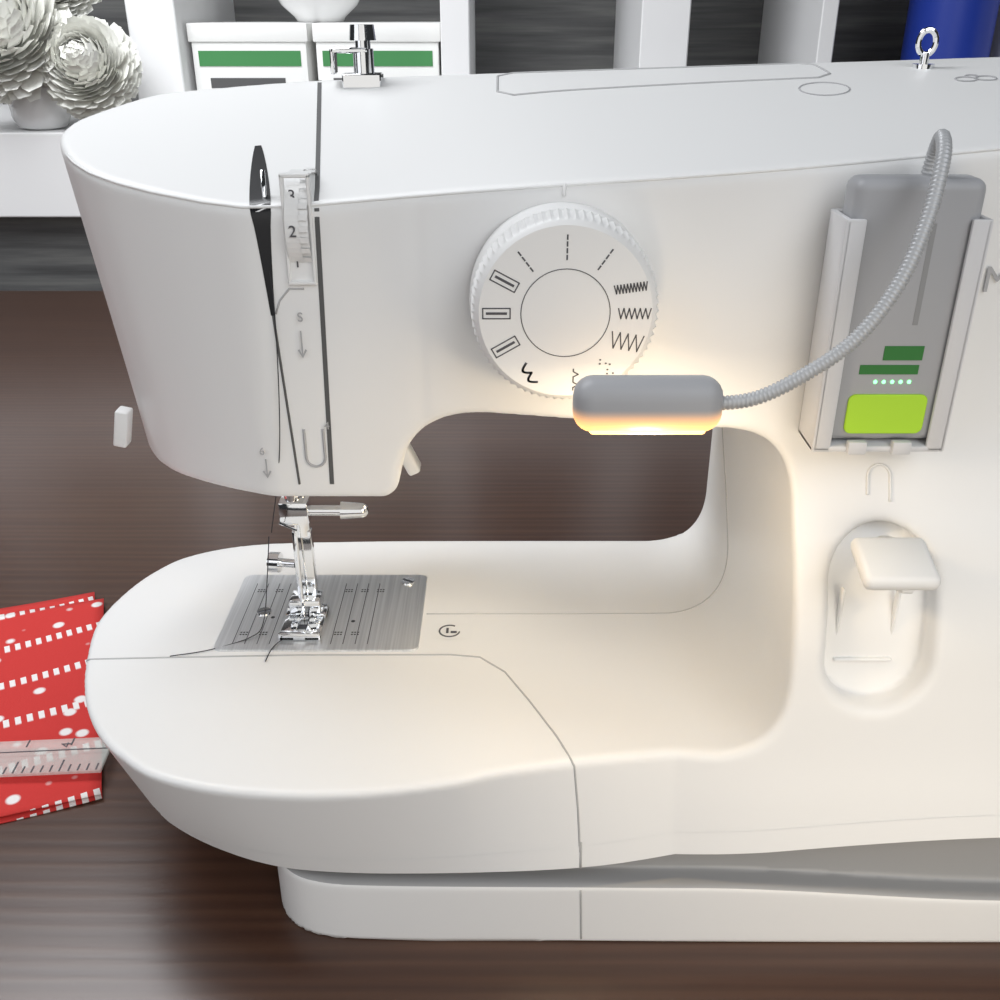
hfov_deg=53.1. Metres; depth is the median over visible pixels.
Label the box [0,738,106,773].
ruler
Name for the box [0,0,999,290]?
cube shelving unit
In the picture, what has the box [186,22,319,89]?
storage box
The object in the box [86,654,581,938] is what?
tray
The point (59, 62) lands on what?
vase
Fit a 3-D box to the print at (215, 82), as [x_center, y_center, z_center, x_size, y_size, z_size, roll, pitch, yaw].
[-0.323,-0.520,1.297,0.098,0.052,0.002,0,26,0]
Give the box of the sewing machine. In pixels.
[60,24,999,941]
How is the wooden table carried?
on the floor
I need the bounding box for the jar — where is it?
[900,0,999,59]
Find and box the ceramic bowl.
[278,0,359,21]
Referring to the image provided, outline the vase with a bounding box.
[0,0,142,129]
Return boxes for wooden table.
[0,291,999,999]
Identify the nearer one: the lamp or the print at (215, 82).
the lamp
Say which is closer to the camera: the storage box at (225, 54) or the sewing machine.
the sewing machine
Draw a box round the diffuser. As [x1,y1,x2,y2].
[589,431,704,434]
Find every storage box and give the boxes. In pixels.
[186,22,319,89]
[312,22,441,80]
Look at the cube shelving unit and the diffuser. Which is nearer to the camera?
the diffuser
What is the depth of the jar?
1.28 m
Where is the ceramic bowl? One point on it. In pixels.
(302, 10)
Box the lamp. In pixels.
[572,129,993,454]
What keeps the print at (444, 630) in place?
on the sewing machine
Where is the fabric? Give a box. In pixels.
[0,592,103,823]
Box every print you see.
[211,78,285,87]
[439,625,459,636]
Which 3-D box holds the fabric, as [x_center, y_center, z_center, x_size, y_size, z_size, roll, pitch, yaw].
[-0.345,0.115,0.467,0.305,0.004,0.185,-10,28,-19]
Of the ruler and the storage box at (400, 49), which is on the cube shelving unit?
the storage box at (400, 49)

